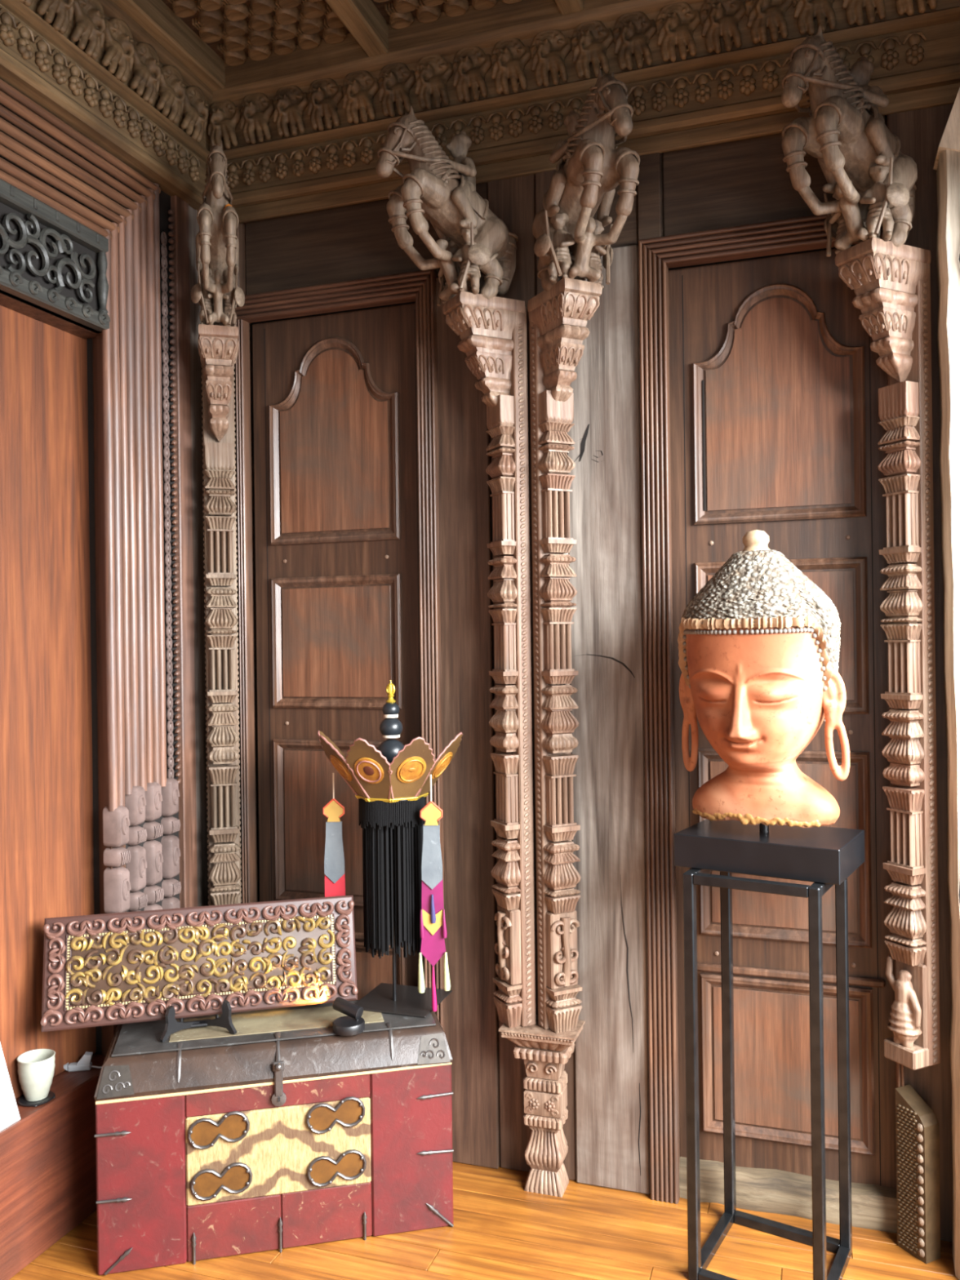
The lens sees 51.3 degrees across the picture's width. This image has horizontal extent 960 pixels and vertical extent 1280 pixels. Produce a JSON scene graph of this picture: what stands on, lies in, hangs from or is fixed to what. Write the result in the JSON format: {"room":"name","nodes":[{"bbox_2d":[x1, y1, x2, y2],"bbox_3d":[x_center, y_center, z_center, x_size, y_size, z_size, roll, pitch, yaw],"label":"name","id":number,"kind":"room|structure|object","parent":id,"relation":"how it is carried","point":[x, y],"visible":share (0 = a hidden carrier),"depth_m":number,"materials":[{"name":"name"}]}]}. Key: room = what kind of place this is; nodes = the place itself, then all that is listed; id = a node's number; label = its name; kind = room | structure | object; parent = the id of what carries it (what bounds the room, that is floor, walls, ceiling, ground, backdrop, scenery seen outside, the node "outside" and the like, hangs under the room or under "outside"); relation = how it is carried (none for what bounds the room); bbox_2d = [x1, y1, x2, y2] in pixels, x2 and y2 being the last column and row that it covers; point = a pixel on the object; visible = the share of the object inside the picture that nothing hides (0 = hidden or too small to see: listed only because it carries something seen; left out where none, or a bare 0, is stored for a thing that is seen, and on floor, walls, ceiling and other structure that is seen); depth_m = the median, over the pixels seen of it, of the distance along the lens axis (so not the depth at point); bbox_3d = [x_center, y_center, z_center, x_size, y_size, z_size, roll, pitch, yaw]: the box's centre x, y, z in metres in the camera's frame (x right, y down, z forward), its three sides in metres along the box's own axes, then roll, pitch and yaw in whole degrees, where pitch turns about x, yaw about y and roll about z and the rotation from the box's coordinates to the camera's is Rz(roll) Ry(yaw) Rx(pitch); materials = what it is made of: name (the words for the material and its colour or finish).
{"room":"antique gallery","nodes":[
{"label":"antique gallery","id":0,"kind":"room"},
{"bbox_2d":[0,104,209,1057],"bbox_3d":[-1.673,-0.158,1.155,0.294,3.360,4.520,-1,0,19],"label":"wall","id":1,"kind":"structure","parent":0,"point":[192,815],"depth_m":3.00,"materials":[{"name":"brown wood"}]},
{"bbox_2d":[0,7,16,46],"bbox_3d":[-1.096,-1.418,2.317,0.052,0.082,0.030,-1,0,-44],"label":"pendant","id":2,"kind":"object","parent":1,"relation":"attached to","point":[7,15],"depth_m":2.31,"materials":[{"name":"brown wood"}]},
{"bbox_2d":[15,22,34,59],"bbox_3d":[-1.078,-1.418,2.370,0.052,0.082,0.030,-1,0,-44],"label":"pendant","id":3,"kind":"object","parent":1,"relation":"attached to","point":[24,31],"depth_m":2.36,"materials":[{"name":"brown wood"}]},
{"bbox_2d":[33,35,51,72],"bbox_3d":[-1.060,-1.419,2.424,0.052,0.082,0.030,-1,0,-44],"label":"pendant","id":4,"kind":"object","parent":1,"relation":"attached to","point":[42,44],"depth_m":2.42,"materials":[{"name":"brown wood"}]},
{"bbox_2d":[0,305,96,1098],"bbox_3d":[-1.296,0.127,2.222,0.030,2.060,1.280,-1,0,19],"label":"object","id":5,"kind":"structure","parent":1,"relation":"in","point":[46,852],"depth_m":2.61,"materials":[{"name":"brown wood"}]},
{"bbox_2d":[0,1053,105,1279],"bbox_3d":[-1.619,1.343,1.091,0.142,0.357,4.220,-1,0,19],"label":"ledge","id":6,"kind":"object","parent":1,"relation":"attached to","point":[48,1155],"depth_m":2.49,"materials":[{"name":"brown wood"}]},
{"bbox_2d":[0,1043,20,1131],"bbox_3d":[-1.181,1.049,2.330,0.074,0.218,0.210,-1,0,19],"label":"paper card","id":7,"kind":"object","parent":6,"relation":"on","point":[9,1113],"visible":1,"depth_m":2.40,"materials":[{"name":"grey paper"}]},
{"bbox_2d":[17,1090,55,1106],"bbox_3d":[-1.115,1.154,2.516,0.086,0.008,0.086,-1,0,19],"label":"coaster","id":8,"kind":"object","parent":6,"relation":"on","point":[22,1100],"visible":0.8,"depth_m":2.49,"materials":[{"name":"black metal"}]},
{"bbox_2d":[17,1048,55,1101],"bbox_3d":[-1.117,1.099,2.519,0.089,0.103,0.089,-1,0,19],"label":"tea cup","id":9,"kind":"object","parent":8,"relation":"on","point":[36,1068],"visible":1,"depth_m":2.49,"materials":[{"name":"white ceramic"}]},
{"bbox_2d":[63,1051,102,1071],"bbox_3d":[-1.069,1.135,2.692,0.116,0.044,0.024,-1,0,-10],"label":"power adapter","id":10,"kind":"object","parent":6,"relation":"on","point":[84,1064],"visible":0.89,"depth_m":2.68,"materials":[{"name":"grey plastic"}]},
{"bbox_2d":[0,178,111,333],"bbox_3d":[-1.225,-0.961,2.131,0.064,0.250,1.262,-1,0,19],"label":"carved panel","id":11,"kind":"object","parent":1,"relation":"attached to","point":[51,263],"visible":1,"depth_m":2.52,"materials":[{"name":"black"}]},
{"bbox_2d":[50,48,67,84],"bbox_3d":[-1.042,-1.419,2.478,0.052,0.082,0.030,-1,0,-44],"label":"pendant","id":12,"kind":"object","parent":1,"relation":"attached to","point":[59,57],"depth_m":2.47,"materials":[{"name":"brown wood"}]},
{"bbox_2d":[66,61,84,96],"bbox_3d":[-1.023,-1.419,2.531,0.052,0.082,0.030,-1,0,-44],"label":"pendant","id":13,"kind":"object","parent":1,"relation":"attached to","point":[75,69],"depth_m":2.52,"materials":[{"name":"brown wood"}]},
{"bbox_2d":[83,73,98,106],"bbox_3d":[-1.005,-1.419,2.585,0.052,0.082,0.030,-1,0,-44],"label":"pendant","id":14,"kind":"object","parent":1,"relation":"attached to","point":[91,81],"depth_m":2.58,"materials":[{"name":"brown wood"}]},
{"bbox_2d":[0,73,189,913],"bbox_3d":[-1.142,-0.152,2.296,0.058,2.442,1.620,-1,0,19],"label":"trim","id":15,"kind":"structure","parent":1,"relation":"attached to","point":[136,666],"depth_m":2.79,"materials":[{"name":"brown wood"}]},
{"bbox_2d":[97,84,113,117],"bbox_3d":[-0.987,-1.419,2.638,0.052,0.082,0.030,-1,0,-44],"label":"pendant","id":16,"kind":"object","parent":1,"relation":"attached to","point":[105,92],"depth_m":2.63,"materials":[{"name":"brown wood"}]},
{"bbox_2d":[0,0,213,209],"bbox_3d":[-1.590,-1.486,1.048,0.253,0.323,4.340,-1,0,19],"label":"trim","id":17,"kind":"structure","parent":1,"relation":"attached to","point":[90,62],"depth_m":2.64,"materials":[{"name":"brown wood"}]},
{"bbox_2d":[112,95,127,128],"bbox_3d":[-0.969,-1.420,2.692,0.052,0.082,0.030,-1,0,-44],"label":"pendant","id":18,"kind":"object","parent":1,"relation":"attached to","point":[119,102],"depth_m":2.68,"materials":[{"name":"brown wood"}]},
{"bbox_2d":[126,106,140,137],"bbox_3d":[-0.951,-1.420,2.745,0.052,0.082,0.030,-1,0,-44],"label":"pendant","id":19,"kind":"object","parent":1,"relation":"attached to","point":[133,113],"depth_m":2.74,"materials":[{"name":"brown wood"}]},
{"bbox_2d":[139,116,153,147],"bbox_3d":[-0.933,-1.420,2.799,0.052,0.082,0.030,-1,0,-44],"label":"pendant","id":20,"kind":"object","parent":1,"relation":"attached to","point":[146,123],"depth_m":2.79,"materials":[{"name":"brown wood"}]},
{"bbox_2d":[152,126,165,156],"bbox_3d":[-0.915,-1.420,2.852,0.052,0.082,0.030,-1,0,-44],"label":"pendant","id":21,"kind":"object","parent":1,"relation":"attached to","point":[158,132],"depth_m":2.85,"materials":[{"name":"brown wood"}]},
{"bbox_2d":[164,135,177,165],"bbox_3d":[-0.897,-1.421,2.906,0.052,0.082,0.030,-1,0,-44],"label":"pendant","id":22,"kind":"object","parent":1,"relation":"attached to","point":[171,141],"depth_m":2.90,"materials":[{"name":"brown wood"}]},
{"bbox_2d":[177,144,189,173],"bbox_3d":[-0.879,-1.421,2.959,0.052,0.082,0.030,-1,0,-44],"label":"pendant","id":23,"kind":"object","parent":1,"relation":"attached to","point":[183,150],"depth_m":2.95,"materials":[{"name":"brown wood"}]},
{"bbox_2d":[188,153,199,182],"bbox_3d":[-0.861,-1.421,3.013,0.052,0.082,0.030,-1,0,-44],"label":"pendant","id":24,"kind":"object","parent":1,"relation":"attached to","point":[193,158],"depth_m":3.01,"materials":[{"name":"brown wood"}]},
{"bbox_2d":[191,138,244,906],"bbox_3d":[-0.743,-0.116,2.875,0.151,2.531,0.416,-1,0,-9],"label":"strut","id":25,"kind":"object","parent":1,"relation":"attached to","point":[217,292],"visible":0.94,"depth_m":2.99,"materials":[{"name":"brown wood"}]},
{"bbox_2d":[204,494,236,516],"bbox_3d":[-0.782,-0.404,3.010,0.095,0.061,0.052,-1,0,-15],"label":"vase","id":26,"kind":"object","parent":25,"relation":"on","point":[215,505],"depth_m":3.00,"materials":[{"name":"wood"}]},
{"bbox_2d":[204,608,237,629],"bbox_3d":[-0.778,-0.064,3.010,0.095,0.064,0.052,-1,0,-15],"label":"vase","id":27,"kind":"object","parent":25,"relation":"on","point":[215,618],"depth_m":3.00,"materials":[{"name":"wood"}]},
{"bbox_2d":[206,724,239,747],"bbox_3d":[-0.773,0.290,3.010,0.095,0.065,0.052,-1,0,-15],"label":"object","id":28,"kind":"object","parent":25,"relation":"on","point":[218,735],"depth_m":3.00,"materials":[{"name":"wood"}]},
{"bbox_2d":[208,861,240,886],"bbox_3d":[-0.768,0.702,3.010,0.095,0.073,0.052,-1,0,-15],"label":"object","id":29,"kind":"object","parent":25,"relation":"on","point":[221,873],"depth_m":3.00,"materials":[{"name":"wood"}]},
{"bbox_2d":[111,0,628,90],"bbox_3d":[-0.199,-1.788,0.650,3.450,0.260,4.520,-1,0,19],"label":"ceiling","id":30,"kind":"structure","parent":0,"point":[224,43],"depth_m":2.79,"materials":[{"name":"brown wood"}]},
{"bbox_2d":[9,1161,959,1279],"bbox_3d":[-0.156,1.542,0.650,3.450,0.080,4.520,-1,0,19],"label":"floor","id":31,"kind":"structure","parent":0,"point":[501,1230],"depth_m":2.46,"materials":[{"name":"brown wood"}]},
{"bbox_2d":[93,1000,453,1275],"bbox_3d":[-0.521,1.252,2.603,0.865,0.509,0.330,-1,0,-12],"label":"trunk","id":32,"kind":"object","parent":31,"relation":"on","point":[285,1130],"visible":1,"depth_m":2.47,"materials":[{"name":"wood"}]},
{"bbox_2d":[160,1000,236,1042],"bbox_3d":[-0.727,0.924,2.587,0.187,0.161,0.138,-1,0,-14],"label":"easel","id":33,"kind":"object","parent":32,"relation":"on","point":[172,1026],"visible":0.71,"depth_m":2.55,"materials":[{"name":"black metal"}]},
{"bbox_2d":[40,894,357,1031],"bbox_3d":[-0.717,0.836,2.606,0.784,0.268,0.098,-1,0,-14],"label":"carved panel","id":34,"kind":"object","parent":33,"relation":"on","point":[116,968],"visible":1,"depth_m":2.59,"materials":[{"name":"brown paint"}]},
{"bbox_2d":[332,996,364,1035],"bbox_3d":[-0.342,0.964,2.564,0.094,0.071,0.085,-1,0,19],"label":"spotlight","id":35,"kind":"object","parent":32,"relation":"on","point":[353,1024],"visible":1,"depth_m":2.56,"materials":[{"name":"black metal"}]},
{"bbox_2d":[317,680,462,1017],"bbox_3d":[-0.254,0.554,2.716,0.417,0.887,0.329,-1,0,19],"label":"headdress","id":36,"kind":"object","parent":32,"relation":"on","point":[391,783],"depth_m":2.68,"materials":[{"name":"black fabric"}]},
{"bbox_2d":[498,1014,585,1197],"bbox_3d":[0.172,1.272,2.717,0.208,0.452,0.131,-1,0,19],"label":"pedestal","id":37,"kind":"object","parent":31,"relation":"on","point":[545,1053],"visible":0.98,"depth_m":2.70,"materials":[{"name":"brown wood"}]},
{"bbox_2d":[375,106,536,1027],"bbox_3d":[-0.068,-0.171,2.667,0.414,2.439,0.216,-1,0,-26],"label":"strut","id":38,"kind":"object","parent":37,"relation":"on","point":[491,329],"visible":1,"depth_m":2.70,"materials":[{"name":"brown wood"}]},
{"bbox_2d":[485,453,515,479],"bbox_3d":[0.056,-0.473,2.730,0.052,0.061,0.095,-1,0,-26],"label":"vase","id":39,"kind":"object","parent":38,"relation":"on","point":[503,466],"depth_m":2.70,"materials":[{"name":"brown wood"}]},
{"bbox_2d":[487,578,517,603],"bbox_3d":[0.060,-0.133,2.730,0.052,0.064,0.095,-1,0,-26],"label":"vase","id":40,"kind":"object","parent":38,"relation":"on","point":[504,590],"depth_m":2.70,"materials":[{"name":"brown wood"}]},
{"bbox_2d":[488,708,519,733],"bbox_3d":[0.065,0.221,2.730,0.052,0.065,0.095,-1,0,-26],"label":"vase","id":41,"kind":"object","parent":38,"relation":"on","point":[505,721],"depth_m":2.70,"materials":[{"name":"brown wood"}]},
{"bbox_2d":[490,858,520,887],"bbox_3d":[0.070,0.633,2.730,0.052,0.073,0.095,-1,0,-26],"label":"vase","id":42,"kind":"object","parent":38,"relation":"on","point":[506,872],"depth_m":2.70,"materials":[{"name":"brown wood"}]},
{"bbox_2d":[524,1125,568,1172],"bbox_3d":[0.181,1.383,2.740,0.108,0.118,0.084,-1,0,19],"label":"vase","id":43,"kind":"object","parent":37,"relation":"on","point":[547,1148],"depth_m":2.71,"materials":[{"name":"brown wood"}]},
{"bbox_2d":[527,67,639,1033],"bbox_3d":[0.274,-0.175,2.551,0.216,2.439,0.414,-1,0,-26],"label":"strut","id":44,"kind":"object","parent":37,"relation":"on","point":[589,170],"visible":1,"depth_m":2.66,"materials":[{"name":"brown wood"}]},
{"bbox_2d":[537,449,575,474],"bbox_3d":[0.207,-0.475,2.679,0.095,0.061,0.052,-1,0,-26],"label":"vase","id":45,"kind":"object","parent":44,"relation":"on","point":[549,461],"depth_m":2.67,"materials":[{"name":"brown wood"}]},
{"bbox_2d":[539,577,577,601],"bbox_3d":[0.211,-0.135,2.679,0.095,0.064,0.052,-1,0,-26],"label":"vase","id":46,"kind":"object","parent":44,"relation":"on","point":[551,588],"depth_m":2.67,"materials":[{"name":"brown wood"}]},
{"bbox_2d":[541,708,578,734],"bbox_3d":[0.216,0.219,2.679,0.095,0.065,0.052,-1,0,-26],"label":"vase","id":47,"kind":"object","parent":44,"relation":"on","point":[553,721],"depth_m":2.67,"materials":[{"name":"brown wood"}]},
{"bbox_2d":[543,862,581,890],"bbox_3d":[0.221,0.631,2.679,0.095,0.073,0.052,-1,0,-26],"label":"vase","id":48,"kind":"object","parent":44,"relation":"on","point":[557,876],"depth_m":2.67,"materials":[{"name":"brown wood"}]},
{"bbox_2d":[683,868,852,1279],"bbox_3d":[0.689,1.016,2.382,0.310,0.950,0.300,-1,0,31],"label":"stand","id":49,"kind":"object","parent":31,"relation":"on","point":[699,1258],"visible":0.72,"depth_m":2.33,"materials":[{"name":"black metal"}]},
{"bbox_2d":[673,818,864,884],"bbox_3d":[0.698,0.501,2.409,0.384,0.078,0.264,-1,0,32],"label":"plinth block","id":50,"kind":"object","parent":49,"relation":"on","point":[821,854],"visible":0.9,"depth_m":2.32,"materials":[{"name":"black paint"}]},
{"bbox_2d":[677,529,849,832],"bbox_3d":[0.665,0.100,2.388,0.376,0.724,0.358,-1,0,3],"label":"head sculpture","id":51,"kind":"object","parent":50,"relation":"on","point":[759,643],"visible":1,"depth_m":2.29,"materials":[{"name":"ceramic"}]},
{"bbox_2d":[895,1084,940,1263],"bbox_3d":[1.061,1.294,2.429,0.057,0.385,0.084,-1,0,-26],"label":"wooden block","id":52,"kind":"object","parent":31,"relation":"on","point":[917,1126],"visible":1,"depth_m":2.40,"materials":[{"name":"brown wood"}]},
{"bbox_2d":[933,88,959,1279],"bbox_3d":[1.224,-0.130,2.278,0.308,3.228,0.220,-1,0,19],"label":"timber post","id":53,"kind":"object","parent":31,"relation":"on","point":[947,162],"visible":1,"depth_m":2.32,"materials":[{"name":"brown wood"}]},
{"bbox_2d":[222,103,953,1242],"bbox_3d":[0.528,-0.187,2.743,3.450,3.360,0.163,-1,0,19],"label":"wall","id":54,"kind":"structure","parent":0,"point":[606,1128],"depth_m":2.74,"materials":[{"name":"brown wood"}]},
{"bbox_2d":[226,161,240,188],"bbox_3d":[-0.757,-1.422,3.059,0.030,0.082,0.052,-1,0,-44],"label":"pendant","id":55,"kind":"object","parent":54,"relation":"attached to","point":[233,168],"depth_m":3.05,"materials":[{"name":"brown wood"}]},
{"bbox_2d":[235,319,256,903],"bbox_3d":[-0.718,0.264,3.081,0.029,2.490,0.040,-1,0,19],"label":"trim","id":56,"kind":"structure","parent":54,"relation":"attached to","point":[243,464],"depth_m":3.07,"materials":[{"name":"brown wood"}]},
{"bbox_2d":[240,158,257,186],"bbox_3d":[-0.704,-1.423,3.041,0.030,0.082,0.052,-1,0,-44],"label":"pendant","id":57,"kind":"object","parent":54,"relation":"attached to","point":[248,166],"depth_m":3.04,"materials":[{"name":"brown wood"}]},
{"bbox_2d":[256,155,273,182],"bbox_3d":[-0.650,-1.424,3.023,0.030,0.082,0.052,-1,0,-44],"label":"pendant","id":58,"kind":"object","parent":54,"relation":"attached to","point":[264,163],"depth_m":3.02,"materials":[{"name":"brown wood"}]},
{"bbox_2d":[272,151,289,179],"bbox_3d":[-0.597,-1.425,3.005,0.030,0.082,0.052,-1,0,-44],"label":"pendant","id":59,"kind":"object","parent":54,"relation":"attached to","point":[281,160],"depth_m":3.00,"materials":[{"name":"brown wood"}]},
{"bbox_2d":[289,149,306,177],"bbox_3d":[-0.543,-1.425,2.987,0.030,0.082,0.052,-1,0,-44],"label":"pendant","id":60,"kind":"object","parent":54,"relation":"attached to","point":[298,157],"depth_m":2.98,"materials":[{"name":"brown wood"}]},
{"bbox_2d":[306,146,323,173],"bbox_3d":[-0.489,-1.426,2.969,0.030,0.082,0.052,-1,0,-44],"label":"pendant","id":61,"kind":"object","parent":54,"relation":"attached to","point":[314,154],"depth_m":2.97,"materials":[{"name":"brown wood"}]},
{"bbox_2d":[323,142,340,170],"bbox_3d":[-0.436,-1.427,2.951,0.030,0.082,0.052,-1,0,-44],"label":"pendant","id":62,"kind":"object","parent":54,"relation":"attached to","point":[331,151],"depth_m":2.95,"materials":[{"name":"brown wood"}]},
{"bbox_2d":[235,268,437,323],"bbox_3d":[-0.438,-1.022,2.981,0.656,0.075,0.040,-1,0,19],"label":"trim","id":63,"kind":"structure","parent":54,"relation":"attached to","point":[398,288],"depth_m":2.96,"materials":[{"name":"brown wood"}]},
{"bbox_2d":[252,302,424,1004],"bbox_3d":[-0.412,0.248,3.053,0.596,2.485,0.061,-1,0,19],"label":"door","id":64,"kind":"structure","parent":54,"relation":"in","point":[335,458],"depth_m":3.05,"materials":[{"name":"brown wood"}]},
{"bbox_2d":[340,139,358,167],"bbox_3d":[-0.382,-1.427,2.933,0.030,0.082,0.052,-1,0,-44],"label":"pendant","id":65,"kind":"object","parent":54,"relation":"attached to","point":[348,148],"depth_m":2.93,"materials":[{"name":"brown wood"}]},
{"bbox_2d":[358,135,376,164],"bbox_3d":[-0.329,-1.428,2.914,0.030,0.082,0.052,-1,0,-44],"label":"pendant","id":66,"kind":"object","parent":54,"relation":"attached to","point":[366,144],"depth_m":2.91,"materials":[{"name":"brown wood"}]},
{"bbox_2d":[376,132,387,152],"bbox_3d":[-0.275,-1.429,2.896,0.030,0.082,0.052,-1,0,-44],"label":"pendant","id":67,"kind":"object","parent":54,"relation":"attached to","point":[380,136],"depth_m":2.90,"materials":[{"name":"brown wood"}]},
{"bbox_2d":[415,270,445,1035],"bbox_3d":[-0.139,0.222,2.885,0.058,2.560,0.040,-1,0,19],"label":"trim","id":68,"kind":"structure","parent":54,"relation":"attached to","point":[426,298],"depth_m":2.87,"materials":[{"name":"brown wood"}]},
{"bbox_2d":[430,122,448,148],"bbox_3d":[-0.115,-1.431,2.842,0.030,0.082,0.052,-1,0,-44],"label":"pendant","id":69,"kind":"object","parent":54,"relation":"attached to","point":[440,131],"depth_m":2.84,"materials":[{"name":"brown wood"}]},
{"bbox_2d":[448,118,467,138],"bbox_3d":[-0.061,-1.431,2.824,0.030,0.082,0.052,-1,0,-44],"label":"pendant","id":70,"kind":"object","parent":54,"relation":"attached to","point":[456,126],"depth_m":2.82,"materials":[{"name":"brown wood"}]},
{"bbox_2d":[467,115,486,144],"bbox_3d":[-0.008,-1.432,2.806,0.030,0.082,0.052,-1,0,-44],"label":"pendant","id":71,"kind":"object","parent":54,"relation":"attached to","point":[477,124],"depth_m":2.80,"materials":[{"name":"brown wood"}]},
{"bbox_2d":[486,111,506,141],"bbox_3d":[0.046,-1.433,2.788,0.030,0.082,0.052,-1,0,-44],"label":"pendant","id":72,"kind":"object","parent":54,"relation":"attached to","point":[495,120],"depth_m":2.79,"materials":[{"name":"brown wood"}]},
{"bbox_2d":[506,107,525,137],"bbox_3d":[0.099,-1.433,2.770,0.030,0.082,0.052,-1,0,-44],"label":"pendant","id":73,"kind":"object","parent":54,"relation":"attached to","point":[515,117],"depth_m":2.77,"materials":[{"name":"brown wood"}]},
{"bbox_2d":[525,103,545,133],"bbox_3d":[0.153,-1.434,2.752,0.030,0.082,0.052,-1,0,-44],"label":"pendant","id":74,"kind":"object","parent":54,"relation":"attached to","point":[535,113],"depth_m":2.75,"materials":[{"name":"brown wood"}]},
{"bbox_2d":[545,99,565,130],"bbox_3d":[0.206,-1.435,2.734,0.030,0.082,0.052,-1,0,-44],"label":"pendant","id":75,"kind":"object","parent":54,"relation":"attached to","point":[555,109],"depth_m":2.73,"materials":[{"name":"brown wood"}]},
{"bbox_2d":[565,96,585,115],"bbox_3d":[0.260,-1.436,2.716,0.030,0.082,0.052,-1,0,-44],"label":"pendant","id":76,"kind":"object","parent":54,"relation":"attached to","point":[575,104],"depth_m":2.71,"materials":[{"name":"brown wood"}]},
{"bbox_2d":[196,0,959,223],"bbox_3d":[0.614,-1.492,2.625,3.160,0.368,0.181,-1,0,19],"label":"trim","id":77,"kind":"structure","parent":54,"relation":"attached to","point":[695,73],"depth_m":2.70,"materials":[{"name":"brown wood"}]},
{"bbox_2d":[627,84,648,115],"bbox_3d":[0.420,-1.438,2.661,0.030,0.082,0.052,-1,0,-44],"label":"pendant","id":78,"kind":"object","parent":54,"relation":"attached to","point":[637,98],"depth_m":2.66,"materials":[{"name":"brown wood"}]},
{"bbox_2d":[638,240,679,1204],"bbox_3d":[0.479,0.211,2.676,0.075,2.565,0.040,-1,0,19],"label":"trim","id":79,"kind":"structure","parent":54,"relation":"attached to","point":[653,272],"depth_m":2.66,"materials":[{"name":"brown wood"}]},
{"bbox_2d":[648,80,670,111],"bbox_3d":[0.474,-1.438,2.643,0.030,0.082,0.052,-1,0,-44],"label":"pendant","id":80,"kind":"object","parent":54,"relation":"attached to","point":[659,91],"depth_m":2.64,"materials":[{"name":"brown wood"}]},
{"bbox_2d":[670,75,691,107],"bbox_3d":[0.527,-1.439,2.625,0.030,0.082,0.052,-1,0,-44],"label":"pendant","id":81,"kind":"object","parent":54,"relation":"attached to","point":[680,86],"depth_m":2.62,"materials":[{"name":"brown wood"}]},
{"bbox_2d":[691,71,713,103],"bbox_3d":[0.581,-1.440,2.607,0.030,0.082,0.052,-1,0,-44],"label":"pendant","id":82,"kind":"object","parent":54,"relation":"attached to","point":[702,82],"depth_m":2.61,"materials":[{"name":"brown wood"}]},
{"bbox_2d":[713,67,736,99],"bbox_3d":[0.635,-1.440,2.589,0.030,0.082,0.052,-1,0,-44],"label":"pendant","id":83,"kind":"object","parent":54,"relation":"attached to","point":[724,78],"depth_m":2.59,"materials":[{"name":"brown wood"}]},
{"bbox_2d":[736,63,759,96],"bbox_3d":[0.688,-1.441,2.571,0.030,0.082,0.052,-1,0,-44],"label":"pendant","id":84,"kind":"object","parent":54,"relation":"attached to","point":[747,74],"depth_m":2.57,"materials":[{"name":"brown wood"}]},
{"bbox_2d":[639,214,883,268],"bbox_3d":[0.727,-1.037,2.587,0.633,0.075,0.040,-1,0,19],"label":"trim","id":85,"kind":"structure","parent":54,"relation":"attached to","point":[805,233],"depth_m":2.59,"materials":[{"name":"brown wood"}]},
{"bbox_2d":[759,58,782,92],"bbox_3d":[0.742,-1.442,2.553,0.030,0.082,0.052,-1,0,-44],"label":"pendant","id":86,"kind":"object","parent":54,"relation":"attached to","point":[770,69],"depth_m":2.55,"materials":[{"name":"brown wood"}]},
{"bbox_2d":[668,248,896,1188],"bbox_3d":[0.791,0.232,2.646,0.560,2.485,0.061,-1,0,19],"label":"door","id":87,"kind":"structure","parent":54,"relation":"in","point":[775,378],"depth_m":2.62,"materials":[{"name":"brown wood"}]},
{"bbox_2d":[679,1156,897,1233],"bbox_3d":[0.823,1.443,2.607,0.600,0.093,0.085,-1,0,19],"label":"trim","id":88,"kind":"structure","parent":54,"relation":"attached to","point":[873,1206],"depth_m":2.59,"materials":[{"name":"brown wood"}]},
{"bbox_2d":[782,54,795,75],"bbox_3d":[0.795,-1.443,2.535,0.030,0.082,0.052,-1,0,-44],"label":"pendant","id":89,"kind":"object","parent":54,"relation":"attached to","point":[785,58],"depth_m":2.55,"materials":[{"name":"brown wood"}]},
{"bbox_2d":[835,45,853,70],"bbox_3d":[0.902,-1.444,2.499,0.030,0.082,0.052,-1,0,-44],"label":"pendant","id":90,"kind":"object","parent":54,"relation":"attached to","point":[846,52],"depth_m":2.49,"materials":[{"name":"brown wood"}]},
{"bbox_2d":[781,24,940,1070],"bbox_3d":[0.884,-0.192,2.347,0.414,2.421,0.216,-1,0,-26],"label":"strut","id":91,"kind":"object","parent":54,"relation":"attached to","point":[872,183],"visible":1,"depth_m":2.38,"materials":[{"name":"brown wood"}]},
{"bbox_2d":[877,447,920,476],"bbox_3d":[1.009,-0.428,2.410,0.052,0.061,0.095,-1,0,-26],"label":"molding","id":92,"kind":"structure","parent":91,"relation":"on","point":[899,461],"depth_m":2.39,"materials":[{"name":"brown wood"}]},
{"bbox_2d":[880,590,923,617],"bbox_3d":[1.014,-0.087,2.410,0.052,0.064,0.095,-1,0,-26],"label":"molding","id":93,"kind":"structure","parent":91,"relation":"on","point":[899,603],"depth_m":2.39,"materials":[{"name":"brown wood"}]},
{"bbox_2d":[881,736,924,765],"bbox_3d":[1.018,0.266,2.410,0.052,0.065,0.095,-1,0,-26],"label":"molding","id":94,"kind":"structure","parent":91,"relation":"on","point":[900,750],"depth_m":2.39,"materials":[{"name":"brown wood"}]},
{"bbox_2d":[884,905,927,939],"bbox_3d":[1.024,0.678,2.410,0.052,0.073,0.095,-1,0,-26],"label":"molding","id":95,"kind":"structure","parent":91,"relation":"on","point":[904,922],"depth_m":2.39,"materials":[{"name":"brown wood"}]},
{"bbox_2d":[853,40,877,66],"bbox_3d":[0.956,-1.445,2.481,0.030,0.082,0.052,-1,0,-44],"label":"pendant","id":96,"kind":"object","parent":54,"relation":"attached to","point":[868,49],"depth_m":2.48,"materials":[{"name":"brown wood"}]},
{"bbox_2d":[877,35,902,70],"bbox_3d":[1.009,-1.445,2.462,0.030,0.082,0.052,-1,0,-44],"label":"pendant","id":97,"kind":"object","parent":54,"relation":"attached to","point":[889,47],"depth_m":2.46,"materials":[{"name":"brown wood"}]},
{"bbox_2d":[886,373,904,1088],"bbox_3d":[1.035,0.242,2.489,0.018,2.490,0.040,-1,0,19],"label":"trim","id":98,"kind":"structure","parent":54,"relation":"attached to","point":[900,1068],"depth_m":2.47,"materials":[{"name":"brown wood"}]},
{"bbox_2d":[902,31,927,66],"bbox_3d":[1.063,-1.446,2.444,0.030,0.082,0.052,-1,0,-44],"label":"pendant","id":99,"kind":"object","parent":54,"relation":"attached to","point":[914,43],"depth_m":2.44,"materials":[{"name":"brown wood"}]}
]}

